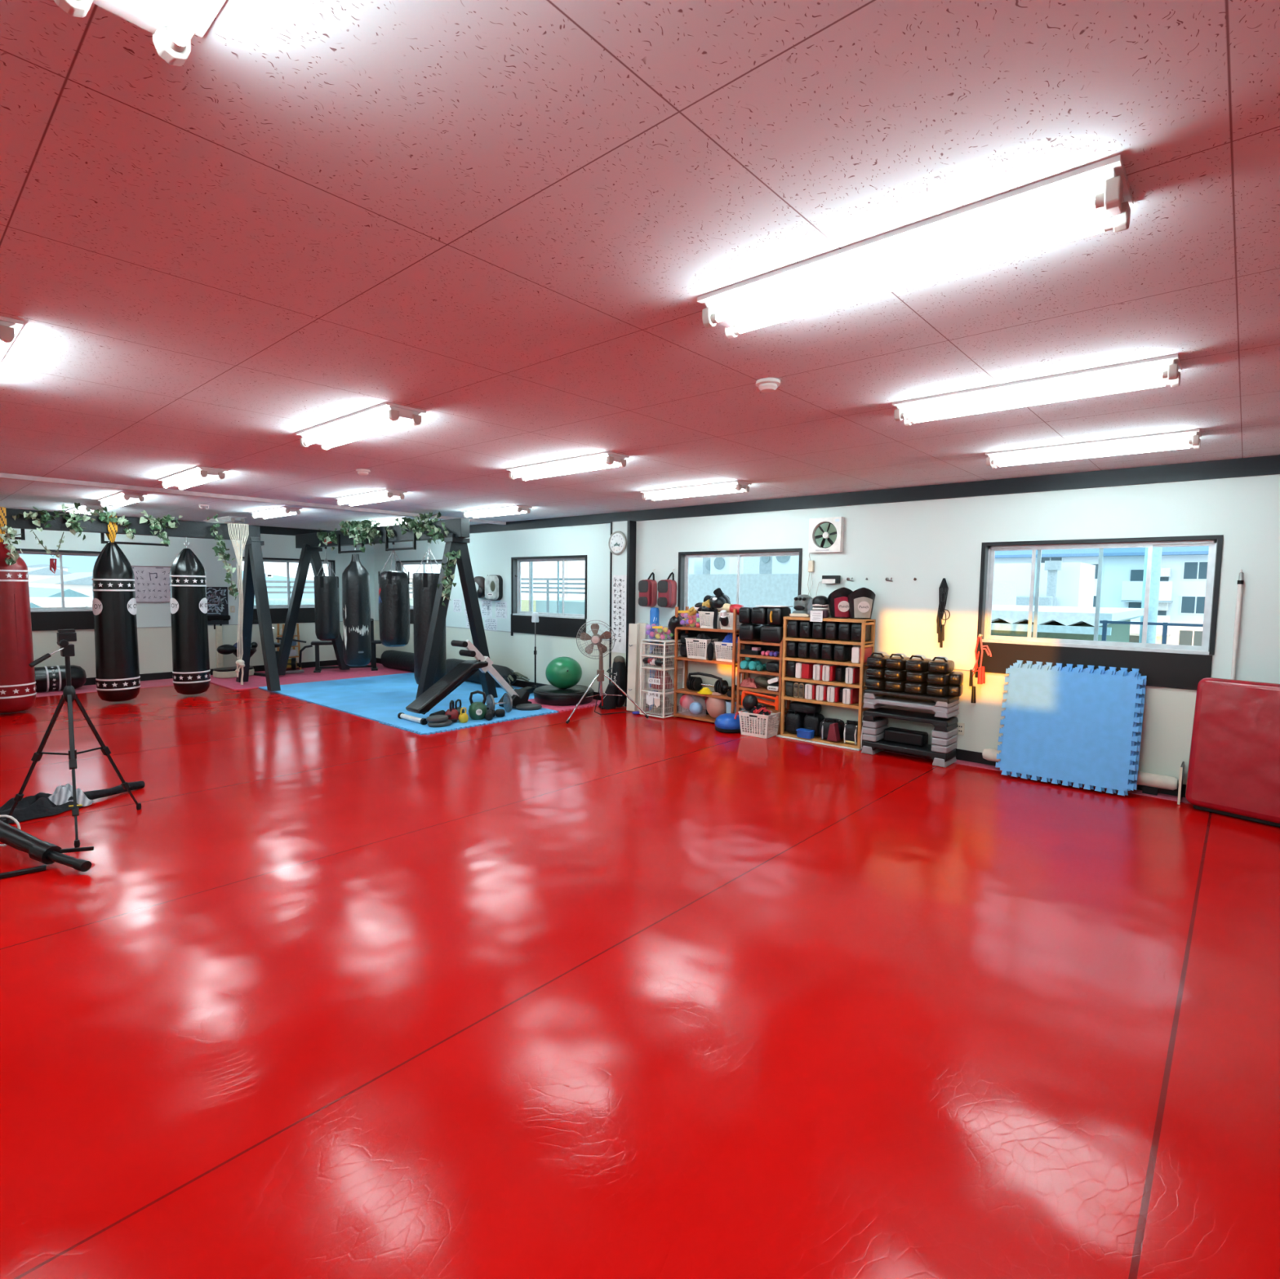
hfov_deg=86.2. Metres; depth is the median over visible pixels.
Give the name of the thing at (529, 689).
clutter
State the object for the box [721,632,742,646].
heap
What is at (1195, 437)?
socket
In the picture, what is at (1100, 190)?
ceiling light
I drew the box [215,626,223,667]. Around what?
conduit
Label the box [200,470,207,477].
socket
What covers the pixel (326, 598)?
bag
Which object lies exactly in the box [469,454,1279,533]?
trim
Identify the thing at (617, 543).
wall clock
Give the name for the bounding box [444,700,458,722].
kettlebell
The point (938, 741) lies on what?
step riser
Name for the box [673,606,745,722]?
shelf
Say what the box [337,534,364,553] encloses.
bar
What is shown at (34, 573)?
house
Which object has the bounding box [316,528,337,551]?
ivy garland
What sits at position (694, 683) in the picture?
weight
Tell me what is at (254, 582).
frame
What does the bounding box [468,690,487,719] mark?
kettlebell
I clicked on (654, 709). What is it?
heap
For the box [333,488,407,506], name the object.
ceiling light
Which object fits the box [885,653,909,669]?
pad
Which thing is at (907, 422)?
socket
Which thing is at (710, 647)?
hanging bag
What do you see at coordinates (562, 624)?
window
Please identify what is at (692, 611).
glove
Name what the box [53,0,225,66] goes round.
ceiling light
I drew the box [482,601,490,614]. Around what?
print
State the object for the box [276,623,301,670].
towel rack
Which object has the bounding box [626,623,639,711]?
wooden board
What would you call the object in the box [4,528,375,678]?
wall
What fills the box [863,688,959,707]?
step platform
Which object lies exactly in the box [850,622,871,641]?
pad
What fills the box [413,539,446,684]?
bag
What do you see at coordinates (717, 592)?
glove
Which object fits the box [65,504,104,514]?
ceiling light
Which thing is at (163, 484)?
socket
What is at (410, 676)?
foam mat
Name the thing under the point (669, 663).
heap
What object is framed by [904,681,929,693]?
pad
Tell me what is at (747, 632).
pad
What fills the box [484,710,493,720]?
dumbbell
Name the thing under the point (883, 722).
step riser
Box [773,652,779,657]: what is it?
weight
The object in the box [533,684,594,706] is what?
round cushion
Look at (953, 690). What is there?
pad
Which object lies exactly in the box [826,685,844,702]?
mitt
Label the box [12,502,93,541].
ivy garland
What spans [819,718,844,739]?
bag
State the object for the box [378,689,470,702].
foam mat
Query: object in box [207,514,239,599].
ivy garland
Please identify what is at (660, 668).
wire basket
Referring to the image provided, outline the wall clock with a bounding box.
[608,531,626,555]
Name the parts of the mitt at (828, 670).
panel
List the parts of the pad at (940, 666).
handle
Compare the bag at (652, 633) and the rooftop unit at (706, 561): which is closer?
the bag at (652, 633)
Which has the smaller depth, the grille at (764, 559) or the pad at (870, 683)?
the pad at (870, 683)
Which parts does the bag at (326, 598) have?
chain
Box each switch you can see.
[230,605,235,612]
[807,553,814,596]
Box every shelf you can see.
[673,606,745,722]
[736,636,790,734]
[776,616,875,751]
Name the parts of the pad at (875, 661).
handle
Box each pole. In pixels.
[1138,546,1162,644]
[1231,572,1244,679]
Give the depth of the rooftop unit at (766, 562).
15.66 m
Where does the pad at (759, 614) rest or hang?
on the pad at (768, 633)
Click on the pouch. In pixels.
(833, 735)
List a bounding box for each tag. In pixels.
[646,694,653,705]
[653,697,660,707]
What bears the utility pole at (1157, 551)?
on the ground
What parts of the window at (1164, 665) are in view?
post, sash, sash, sill, panel, sash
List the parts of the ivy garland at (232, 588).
stem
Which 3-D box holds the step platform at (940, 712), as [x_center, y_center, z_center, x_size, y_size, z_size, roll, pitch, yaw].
[2.703,0.663,6.844,0.835,0.100,0.336,5,6,41]
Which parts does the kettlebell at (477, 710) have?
handle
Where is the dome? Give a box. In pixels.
[714,713,743,733]
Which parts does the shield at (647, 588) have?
panel, panel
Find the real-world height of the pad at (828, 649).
0.190 m
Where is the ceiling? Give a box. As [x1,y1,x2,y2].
[0,0,1279,530]
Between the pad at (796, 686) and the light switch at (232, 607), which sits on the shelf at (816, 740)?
the pad at (796, 686)
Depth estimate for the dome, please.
7.91 m
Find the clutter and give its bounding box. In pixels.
[518,686,534,693]
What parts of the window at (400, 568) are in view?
panel, sash, frame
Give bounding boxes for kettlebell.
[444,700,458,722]
[453,698,464,719]
[458,706,468,723]
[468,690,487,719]
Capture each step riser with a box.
[862,717,888,728]
[862,724,888,735]
[862,732,884,742]
[931,728,957,738]
[931,734,957,746]
[931,742,956,753]
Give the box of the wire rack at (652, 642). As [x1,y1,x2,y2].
[639,638,684,718]
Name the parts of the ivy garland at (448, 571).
stem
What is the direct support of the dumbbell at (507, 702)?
on the foam mat at (514, 714)
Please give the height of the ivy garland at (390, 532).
0.251 m
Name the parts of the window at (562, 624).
post, sash, sash, sill, panel, sash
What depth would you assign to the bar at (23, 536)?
8.67 m
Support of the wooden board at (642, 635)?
on the floor
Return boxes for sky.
[18,554,314,599]
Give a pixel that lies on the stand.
(535, 615)
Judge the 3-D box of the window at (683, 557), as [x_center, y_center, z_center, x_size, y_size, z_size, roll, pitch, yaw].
[1.214,-0.452,8.500,1.794,1.302,0.161,5,6,41]
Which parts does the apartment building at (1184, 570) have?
pane, pane, pane, pane, balcony door, balcony door, balcony door, pane, pane, pane, pane, pane, pane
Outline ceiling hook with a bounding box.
[198,504,208,509]
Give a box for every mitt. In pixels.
[474,576,484,598]
[795,662,817,679]
[804,683,821,699]
[813,663,826,680]
[815,684,830,701]
[822,664,839,681]
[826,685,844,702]
[842,687,859,704]
[844,666,860,684]
[851,645,871,663]
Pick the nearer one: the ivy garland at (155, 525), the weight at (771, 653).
the weight at (771, 653)
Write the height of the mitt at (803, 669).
0.175 m
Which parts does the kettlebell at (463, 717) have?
handle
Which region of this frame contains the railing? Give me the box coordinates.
[1099,620,1203,644]
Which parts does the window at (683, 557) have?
sash, panel, frame, sash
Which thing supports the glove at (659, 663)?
in the wire rack at (652, 642)
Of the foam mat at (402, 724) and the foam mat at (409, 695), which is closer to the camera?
the foam mat at (402, 724)
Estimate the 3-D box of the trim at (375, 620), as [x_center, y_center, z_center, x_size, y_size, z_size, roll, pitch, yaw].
[1.113,0.137,8.552,18.020,0.008,0.006,5,6,41]
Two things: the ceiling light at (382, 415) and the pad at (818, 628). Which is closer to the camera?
the ceiling light at (382, 415)
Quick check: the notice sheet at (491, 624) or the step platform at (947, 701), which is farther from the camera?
the notice sheet at (491, 624)
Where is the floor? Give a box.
[0,682,1279,1278]
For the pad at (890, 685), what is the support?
on the step platform at (947, 701)
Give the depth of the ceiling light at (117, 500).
8.36 m
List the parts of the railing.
post, rail, post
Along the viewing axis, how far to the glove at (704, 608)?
8.47 m
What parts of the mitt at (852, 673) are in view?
panel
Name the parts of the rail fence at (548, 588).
rail, rail, rail, rail, post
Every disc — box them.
[426,715,451,723]
[427,719,456,727]
[511,703,542,711]
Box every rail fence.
[266,580,413,600]
[408,577,584,613]
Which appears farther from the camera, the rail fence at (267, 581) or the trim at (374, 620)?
the rail fence at (267, 581)
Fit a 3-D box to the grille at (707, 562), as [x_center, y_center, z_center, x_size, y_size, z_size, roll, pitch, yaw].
[1.712,-1.815,16.680,0.270,0.270,0.020,5,6,41]
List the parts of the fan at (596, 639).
leg, blade, blade, blade, motor, leg, blade, blade, leg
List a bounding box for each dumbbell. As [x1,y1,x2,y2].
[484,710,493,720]
[485,693,512,712]
[487,709,505,716]
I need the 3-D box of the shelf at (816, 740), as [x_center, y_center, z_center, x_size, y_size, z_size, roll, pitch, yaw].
[2.030,0.455,7.515,0.980,1.385,0.330,5,6,41]
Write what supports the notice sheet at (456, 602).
attached to the wall at (930, 541)
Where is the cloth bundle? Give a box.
[740,677,759,688]
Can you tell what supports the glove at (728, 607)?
on the plastic basket at (730, 626)
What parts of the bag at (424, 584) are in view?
chain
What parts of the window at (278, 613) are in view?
sash, panel, sill, frame, sash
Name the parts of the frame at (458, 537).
leg, leg, leg, leg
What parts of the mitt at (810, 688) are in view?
panel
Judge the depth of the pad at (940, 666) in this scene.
6.55 m
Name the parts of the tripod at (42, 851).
leg, leg, lever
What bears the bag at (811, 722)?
on the shelf at (816, 740)
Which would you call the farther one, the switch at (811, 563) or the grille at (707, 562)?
the grille at (707, 562)
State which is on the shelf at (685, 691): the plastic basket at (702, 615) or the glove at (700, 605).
the plastic basket at (702, 615)
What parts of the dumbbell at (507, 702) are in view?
plate, plate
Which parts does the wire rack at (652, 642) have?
frame, frame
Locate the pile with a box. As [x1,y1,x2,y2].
[755,604,793,607]
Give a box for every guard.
[792,594,813,617]
[812,595,828,617]
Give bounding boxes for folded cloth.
[789,613,809,617]
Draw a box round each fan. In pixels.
[565,620,648,724]
[808,516,844,552]
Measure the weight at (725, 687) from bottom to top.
0.076 m
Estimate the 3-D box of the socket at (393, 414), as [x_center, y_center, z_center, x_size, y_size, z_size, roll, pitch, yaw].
[-1.439,-1.310,3.998,0.032,0.061,0.054,5,6,41]
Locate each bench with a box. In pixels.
[275,617,381,672]
[397,640,532,724]
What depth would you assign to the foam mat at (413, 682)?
11.65 m
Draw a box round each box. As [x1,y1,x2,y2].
[796,728,814,738]
[816,575,840,592]
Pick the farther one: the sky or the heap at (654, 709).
the sky
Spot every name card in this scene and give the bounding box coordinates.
[648,677,660,684]
[648,691,659,698]
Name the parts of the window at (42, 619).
sash, frame, sill, panel, sash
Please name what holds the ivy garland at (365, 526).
hanging from the frame at (458, 537)
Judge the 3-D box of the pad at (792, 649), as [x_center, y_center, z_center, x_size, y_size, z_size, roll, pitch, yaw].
[1.768,0.103,7.762,0.125,0.190,0.254,5,6,41]
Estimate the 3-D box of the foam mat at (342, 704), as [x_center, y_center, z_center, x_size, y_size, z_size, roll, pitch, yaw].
[-3.919,0.887,9.642,0.978,0.016,0.988,5,6,41]
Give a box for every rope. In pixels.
[936,577,950,648]
[968,634,991,703]
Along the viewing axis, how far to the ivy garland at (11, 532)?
8.29 m
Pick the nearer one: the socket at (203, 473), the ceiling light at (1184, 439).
the ceiling light at (1184, 439)
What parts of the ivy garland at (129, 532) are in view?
stem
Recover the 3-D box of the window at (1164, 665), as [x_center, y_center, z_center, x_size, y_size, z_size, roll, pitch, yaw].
[3.971,-0.231,6.065,1.764,1.302,0.161,5,6,41]
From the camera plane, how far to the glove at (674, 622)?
8.76 m
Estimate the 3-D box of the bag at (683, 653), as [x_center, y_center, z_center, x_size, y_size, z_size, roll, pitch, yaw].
[0.608,0.142,8.829,0.120,0.160,0.203,5,6,41]
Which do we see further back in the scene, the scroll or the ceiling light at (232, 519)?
the ceiling light at (232, 519)
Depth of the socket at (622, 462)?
5.45 m
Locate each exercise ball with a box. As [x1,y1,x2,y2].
[545,656,582,688]
[706,692,726,718]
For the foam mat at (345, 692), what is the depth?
10.24 m
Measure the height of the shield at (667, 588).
0.472 m
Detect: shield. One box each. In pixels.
[484,574,502,600]
[638,572,657,607]
[657,572,676,607]
[827,586,853,617]
[847,587,875,618]
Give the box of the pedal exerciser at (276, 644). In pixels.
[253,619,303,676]
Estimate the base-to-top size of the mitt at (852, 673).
0.175 m
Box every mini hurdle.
[741,690,778,710]
[745,693,775,704]
[747,693,774,702]
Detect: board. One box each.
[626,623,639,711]
[637,622,648,711]
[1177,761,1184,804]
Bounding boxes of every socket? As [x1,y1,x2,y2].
[0,324,14,342]
[53,0,93,17]
[85,506,90,511]
[123,494,129,500]
[137,496,144,501]
[152,26,191,66]
[161,482,168,488]
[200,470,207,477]
[217,472,225,479]
[300,437,309,447]
[320,443,329,450]
[386,492,392,497]
[388,408,399,421]
[399,493,404,499]
[411,413,421,426]
[509,472,515,479]
[606,456,613,465]
[618,458,626,467]
[702,307,715,328]
[724,325,737,339]
[736,484,742,490]
[744,485,749,493]
[893,408,902,421]
[903,418,911,426]
[986,457,991,466]
[1104,175,1123,209]
[1112,200,1130,232]
[1168,364,1177,380]
[1170,371,1180,387]
[1192,435,1199,445]
[1193,439,1200,448]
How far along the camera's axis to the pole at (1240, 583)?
5.33 m
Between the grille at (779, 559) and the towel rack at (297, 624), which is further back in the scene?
the grille at (779, 559)
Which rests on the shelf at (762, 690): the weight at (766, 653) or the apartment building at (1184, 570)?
the weight at (766, 653)
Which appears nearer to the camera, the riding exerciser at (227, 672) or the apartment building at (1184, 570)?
the riding exerciser at (227, 672)
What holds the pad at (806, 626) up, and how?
on the shelf at (816, 740)
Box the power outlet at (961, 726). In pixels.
[956,722,964,735]
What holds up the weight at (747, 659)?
on the weight at (744, 664)
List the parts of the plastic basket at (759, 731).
floor panel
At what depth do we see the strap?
8.34 m
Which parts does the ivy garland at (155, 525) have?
stem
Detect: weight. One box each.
[686,672,728,694]
[722,684,737,691]
[726,688,731,697]
[739,659,752,669]
[745,657,756,661]
[748,660,762,670]
[755,663,765,671]
[764,650,774,656]
[768,651,778,656]
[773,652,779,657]
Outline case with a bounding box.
[884,727,928,746]
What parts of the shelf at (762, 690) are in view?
post, post, post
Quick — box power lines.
[564,560,567,597]
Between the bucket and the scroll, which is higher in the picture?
the scroll
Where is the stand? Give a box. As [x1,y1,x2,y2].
[530,612,539,689]
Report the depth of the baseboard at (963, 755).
6.73 m
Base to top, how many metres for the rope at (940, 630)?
0.692 m
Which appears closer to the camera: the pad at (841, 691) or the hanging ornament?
the pad at (841, 691)
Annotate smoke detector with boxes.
[355,468,370,475]
[755,377,780,392]
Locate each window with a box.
[15,548,100,631]
[238,556,335,624]
[395,559,442,623]
[511,555,586,637]
[677,548,802,652]
[974,534,1223,689]
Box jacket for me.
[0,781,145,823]
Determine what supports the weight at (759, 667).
on the shelf at (762, 690)
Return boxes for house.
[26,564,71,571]
[27,566,71,586]
[28,572,93,597]
[29,586,91,608]
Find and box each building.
[409,595,584,614]
[688,573,1017,621]
[991,604,1143,642]
[993,560,1095,607]
[994,546,1208,645]
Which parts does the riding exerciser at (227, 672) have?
knob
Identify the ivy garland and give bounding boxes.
[0,525,23,565]
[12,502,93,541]
[88,506,135,539]
[139,510,182,545]
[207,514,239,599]
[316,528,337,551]
[339,519,382,552]
[384,524,395,537]
[394,511,448,544]
[437,549,461,606]
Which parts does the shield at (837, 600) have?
panel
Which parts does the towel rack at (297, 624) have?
post, post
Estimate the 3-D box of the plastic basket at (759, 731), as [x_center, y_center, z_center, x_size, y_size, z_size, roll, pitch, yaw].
[1.372,0.961,7.845,0.386,0.266,0.316,4,6,39]
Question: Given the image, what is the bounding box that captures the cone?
[697,687,712,694]
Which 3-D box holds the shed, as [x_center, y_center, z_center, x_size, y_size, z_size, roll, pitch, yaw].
[-13.114,2.041,17.948,4.300,6.220,3.600,5,6,41]
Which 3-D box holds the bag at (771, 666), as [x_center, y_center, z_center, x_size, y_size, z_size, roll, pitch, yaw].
[1.574,0.317,7.956,0.200,0.120,0.172,5,6,41]
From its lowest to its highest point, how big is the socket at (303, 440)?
0.061 m
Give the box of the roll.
[767,677,778,691]
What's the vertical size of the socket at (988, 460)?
0.061 m
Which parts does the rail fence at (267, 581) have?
rail, rail, rail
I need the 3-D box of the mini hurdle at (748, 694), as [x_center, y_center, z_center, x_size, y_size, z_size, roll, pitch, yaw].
[1.476,0.712,8.092,0.516,0.170,0.032,5,6,41]
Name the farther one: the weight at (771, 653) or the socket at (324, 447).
the weight at (771, 653)
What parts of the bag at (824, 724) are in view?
handle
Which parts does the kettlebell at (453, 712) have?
handle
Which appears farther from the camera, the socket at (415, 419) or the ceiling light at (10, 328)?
the socket at (415, 419)
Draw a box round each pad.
[738,606,755,623]
[738,623,762,640]
[751,606,768,624]
[760,624,788,643]
[766,607,791,625]
[786,640,799,657]
[786,660,799,677]
[786,680,798,697]
[787,619,800,637]
[793,681,802,697]
[797,641,810,658]
[798,682,808,698]
[799,620,813,638]
[808,642,822,659]
[812,621,826,639]
[821,643,835,660]
[825,621,839,639]
[834,644,853,662]
[835,665,848,681]
[838,622,852,640]
[839,686,846,702]
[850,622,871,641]
[865,677,887,689]
[866,652,889,667]
[866,666,887,678]
[884,668,909,680]
[884,680,907,691]
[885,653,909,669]
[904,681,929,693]
[905,655,931,671]
[906,670,931,682]
[926,684,950,696]
[927,671,951,684]
[928,657,954,673]
[947,684,962,697]
[948,671,963,684]
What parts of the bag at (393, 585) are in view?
chain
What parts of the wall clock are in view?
dial panel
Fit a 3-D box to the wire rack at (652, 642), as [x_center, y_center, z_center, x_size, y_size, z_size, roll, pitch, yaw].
[0.292,0.491,8.948,0.419,0.985,0.429,5,6,41]
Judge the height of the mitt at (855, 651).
0.170 m
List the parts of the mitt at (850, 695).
panel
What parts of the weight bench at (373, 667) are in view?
handle, weight plate, curl arm, leg, seat, rail, leg, backrest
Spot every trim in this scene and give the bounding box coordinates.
[0,472,506,524]
[9,508,333,535]
[35,678,173,697]
[146,620,374,627]
[374,620,969,671]
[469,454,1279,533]
[608,520,635,706]
[646,707,1191,804]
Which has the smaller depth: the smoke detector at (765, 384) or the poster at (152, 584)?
the smoke detector at (765, 384)
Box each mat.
[209,671,281,683]
[212,676,305,690]
[258,680,346,694]
[260,666,343,676]
[283,687,377,702]
[284,671,369,682]
[311,693,411,711]
[321,662,386,671]
[321,675,404,687]
[343,702,446,721]
[344,667,413,676]
[350,681,417,693]
[377,672,414,681]
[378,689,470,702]
[378,714,497,734]
[406,680,474,684]
[434,694,499,710]
[453,683,522,693]
[464,704,558,722]
[474,687,533,699]
[528,698,600,711]
[995,663,1143,795]
[998,662,1144,784]
[999,662,1146,795]
[1000,660,1146,784]
[1185,677,1279,827]
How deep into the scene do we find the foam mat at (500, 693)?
10.42 m
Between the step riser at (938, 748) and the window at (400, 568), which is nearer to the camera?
the step riser at (938, 748)
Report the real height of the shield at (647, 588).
0.472 m
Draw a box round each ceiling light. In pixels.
[0,315,23,361]
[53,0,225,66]
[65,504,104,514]
[97,491,146,508]
[158,466,228,490]
[203,515,246,524]
[249,506,302,519]
[295,402,426,450]
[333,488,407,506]
[371,517,417,526]
[461,505,532,519]
[506,451,629,481]
[640,480,751,502]
[697,154,1133,339]
[892,353,1182,426]
[985,428,1201,468]
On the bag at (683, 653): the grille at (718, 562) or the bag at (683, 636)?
the bag at (683, 636)
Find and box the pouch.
[826,723,840,742]
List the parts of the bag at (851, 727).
handle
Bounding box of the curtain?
[224,522,248,684]
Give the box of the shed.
[29,597,93,607]
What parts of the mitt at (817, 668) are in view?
panel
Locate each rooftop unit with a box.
[688,557,702,574]
[702,557,711,573]
[710,556,743,573]
[759,556,772,573]
[772,555,791,573]
[790,555,799,573]
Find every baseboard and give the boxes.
[83,659,370,685]
[376,657,1186,797]
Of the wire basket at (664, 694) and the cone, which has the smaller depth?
the cone
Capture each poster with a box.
[131,565,171,602]
[205,586,230,629]
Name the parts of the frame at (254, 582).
leg, leg, tag plate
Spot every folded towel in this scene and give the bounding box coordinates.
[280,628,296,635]
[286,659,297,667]
[288,648,296,657]
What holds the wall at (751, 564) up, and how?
on the ground
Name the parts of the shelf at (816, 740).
post, board, post, rail, rail, post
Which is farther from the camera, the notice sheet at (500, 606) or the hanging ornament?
the notice sheet at (500, 606)
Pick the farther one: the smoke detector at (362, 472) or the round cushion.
the round cushion
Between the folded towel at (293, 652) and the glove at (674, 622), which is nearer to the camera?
the glove at (674, 622)
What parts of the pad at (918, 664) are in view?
handle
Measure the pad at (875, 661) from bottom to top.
0.151 m
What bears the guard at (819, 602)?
on the shelf at (816, 740)
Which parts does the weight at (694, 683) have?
weight plate, weight plate, weight plate, handle, weight plate, weight plate, weight plate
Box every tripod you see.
[0,820,93,879]
[3,629,141,848]
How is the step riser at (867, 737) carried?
on the step platform at (940, 759)
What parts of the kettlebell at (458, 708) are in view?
handle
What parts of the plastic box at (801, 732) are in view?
lid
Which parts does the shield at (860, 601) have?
panel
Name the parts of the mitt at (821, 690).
panel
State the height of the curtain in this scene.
2.445 m
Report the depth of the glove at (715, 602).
8.36 m
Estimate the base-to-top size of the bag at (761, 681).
0.131 m
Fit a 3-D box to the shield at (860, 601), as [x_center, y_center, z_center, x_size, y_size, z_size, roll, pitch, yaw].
[2.328,-0.384,7.218,0.291,0.332,0.151,2,5,21]
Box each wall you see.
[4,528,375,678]
[253,598,413,605]
[373,474,1279,784]
[610,520,626,706]
[742,556,759,573]
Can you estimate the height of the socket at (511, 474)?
0.061 m
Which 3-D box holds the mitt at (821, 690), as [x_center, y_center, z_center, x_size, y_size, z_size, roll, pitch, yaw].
[2.034,0.581,7.527,0.110,0.170,0.220,5,6,41]
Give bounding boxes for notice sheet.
[453,599,461,612]
[466,614,470,627]
[481,600,492,617]
[484,617,497,631]
[495,601,506,618]
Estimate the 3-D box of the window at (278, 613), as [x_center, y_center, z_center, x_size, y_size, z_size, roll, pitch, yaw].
[-6.798,-0.910,13.218,0.161,1.302,1.774,5,6,41]
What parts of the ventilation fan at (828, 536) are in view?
blade, blade, blade, lamp shade, blade, blade, blade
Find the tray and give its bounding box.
[740,644,765,655]
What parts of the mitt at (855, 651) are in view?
panel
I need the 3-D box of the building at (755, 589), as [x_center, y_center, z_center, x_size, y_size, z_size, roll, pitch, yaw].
[6.089,1.667,20.818,6.200,6.980,14.000,5,6,41]
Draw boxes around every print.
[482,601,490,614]
[484,619,496,629]
[496,603,505,617]
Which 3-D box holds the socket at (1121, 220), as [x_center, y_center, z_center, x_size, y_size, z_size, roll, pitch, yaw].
[1.268,-1.108,1.800,0.032,0.061,0.054,5,6,41]
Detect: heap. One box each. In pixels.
[650,645,673,654]
[650,668,673,689]
[651,693,672,713]
[653,656,673,666]
[693,633,715,644]
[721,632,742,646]
[733,694,772,719]
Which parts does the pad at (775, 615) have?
handle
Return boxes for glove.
[642,657,654,664]
[649,658,666,666]
[666,615,683,639]
[687,602,698,616]
[694,599,711,613]
[701,605,720,614]
[703,595,725,608]
[713,587,730,604]
[719,609,728,626]
[722,603,743,614]
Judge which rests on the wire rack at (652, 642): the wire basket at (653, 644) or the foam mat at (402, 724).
the wire basket at (653, 644)
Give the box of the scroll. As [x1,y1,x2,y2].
[612,575,626,653]
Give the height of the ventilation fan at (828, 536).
0.380 m
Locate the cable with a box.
[0,814,21,846]
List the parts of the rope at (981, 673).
cord, cord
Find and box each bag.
[0,506,36,713]
[34,665,86,692]
[91,515,140,702]
[168,537,210,694]
[313,546,339,640]
[342,545,371,666]
[377,542,409,647]
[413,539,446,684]
[598,682,616,709]
[606,655,626,706]
[645,623,657,639]
[652,626,673,639]
[677,610,699,626]
[680,633,695,644]
[680,644,693,657]
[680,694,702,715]
[695,613,703,627]
[706,639,713,660]
[754,675,769,688]
[765,661,779,672]
[785,709,806,733]
[789,701,821,714]
[803,712,824,736]
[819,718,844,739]
[843,720,862,744]
[860,725,863,748]
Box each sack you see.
[380,649,413,671]
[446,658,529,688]
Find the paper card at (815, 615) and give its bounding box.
[809,610,822,622]
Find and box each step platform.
[861,738,956,767]
[862,695,958,718]
[862,706,958,732]
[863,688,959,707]
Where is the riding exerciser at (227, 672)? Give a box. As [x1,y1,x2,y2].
[213,641,257,678]
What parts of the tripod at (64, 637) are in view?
pan rod, quick plate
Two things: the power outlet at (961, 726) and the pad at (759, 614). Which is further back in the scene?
the pad at (759, 614)
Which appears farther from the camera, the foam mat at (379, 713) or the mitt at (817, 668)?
the foam mat at (379, 713)
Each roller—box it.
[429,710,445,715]
[648,607,659,712]
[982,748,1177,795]
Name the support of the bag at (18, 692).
hanging from the frame at (254, 582)
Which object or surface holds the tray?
on the shelf at (762, 690)
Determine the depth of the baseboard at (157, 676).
11.78 m
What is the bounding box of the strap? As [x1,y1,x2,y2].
[712,608,718,628]
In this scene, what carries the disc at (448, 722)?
on the foam mat at (402, 724)
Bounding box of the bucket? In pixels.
[725,699,740,714]
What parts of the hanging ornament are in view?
stem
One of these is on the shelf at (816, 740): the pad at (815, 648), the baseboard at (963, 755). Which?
the pad at (815, 648)
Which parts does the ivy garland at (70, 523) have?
stem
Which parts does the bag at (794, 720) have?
handle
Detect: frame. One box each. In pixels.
[5,508,280,691]
[276,518,497,698]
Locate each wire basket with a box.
[642,666,681,692]
[642,688,681,715]
[643,642,682,657]
[643,655,681,668]
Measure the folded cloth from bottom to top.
0.040 m
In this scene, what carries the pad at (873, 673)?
on the pad at (870, 683)
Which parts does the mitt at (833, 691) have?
panel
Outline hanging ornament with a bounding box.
[30,529,64,573]
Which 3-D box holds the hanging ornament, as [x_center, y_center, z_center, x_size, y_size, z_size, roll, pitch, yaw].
[-7.542,-1.113,8.714,0.069,0.547,0.343,5,6,41]
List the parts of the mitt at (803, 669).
panel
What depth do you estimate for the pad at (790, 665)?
7.69 m
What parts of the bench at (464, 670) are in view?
rail, post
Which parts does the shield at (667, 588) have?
panel, panel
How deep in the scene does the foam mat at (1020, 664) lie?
5.66 m
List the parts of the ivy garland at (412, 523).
stem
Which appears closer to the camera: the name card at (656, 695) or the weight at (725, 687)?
the weight at (725, 687)
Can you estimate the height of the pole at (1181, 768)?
0.300 m
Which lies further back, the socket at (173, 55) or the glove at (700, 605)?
the glove at (700, 605)
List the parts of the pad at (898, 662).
handle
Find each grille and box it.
[705,560,711,570]
[713,557,724,569]
[761,556,769,563]
[775,555,790,563]
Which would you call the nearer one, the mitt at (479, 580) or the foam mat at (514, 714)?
the foam mat at (514, 714)
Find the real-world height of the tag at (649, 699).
0.145 m
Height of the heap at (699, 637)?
0.136 m
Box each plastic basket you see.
[684,637,718,659]
[697,611,720,628]
[714,640,743,662]
[718,612,742,630]
[737,710,781,738]
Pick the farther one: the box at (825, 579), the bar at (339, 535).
the bar at (339, 535)
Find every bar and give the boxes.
[9,528,25,540]
[100,533,168,546]
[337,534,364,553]
[385,527,416,551]
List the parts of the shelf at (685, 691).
post, post, post, post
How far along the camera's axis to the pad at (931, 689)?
6.55 m
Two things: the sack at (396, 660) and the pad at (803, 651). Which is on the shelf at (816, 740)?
the pad at (803, 651)

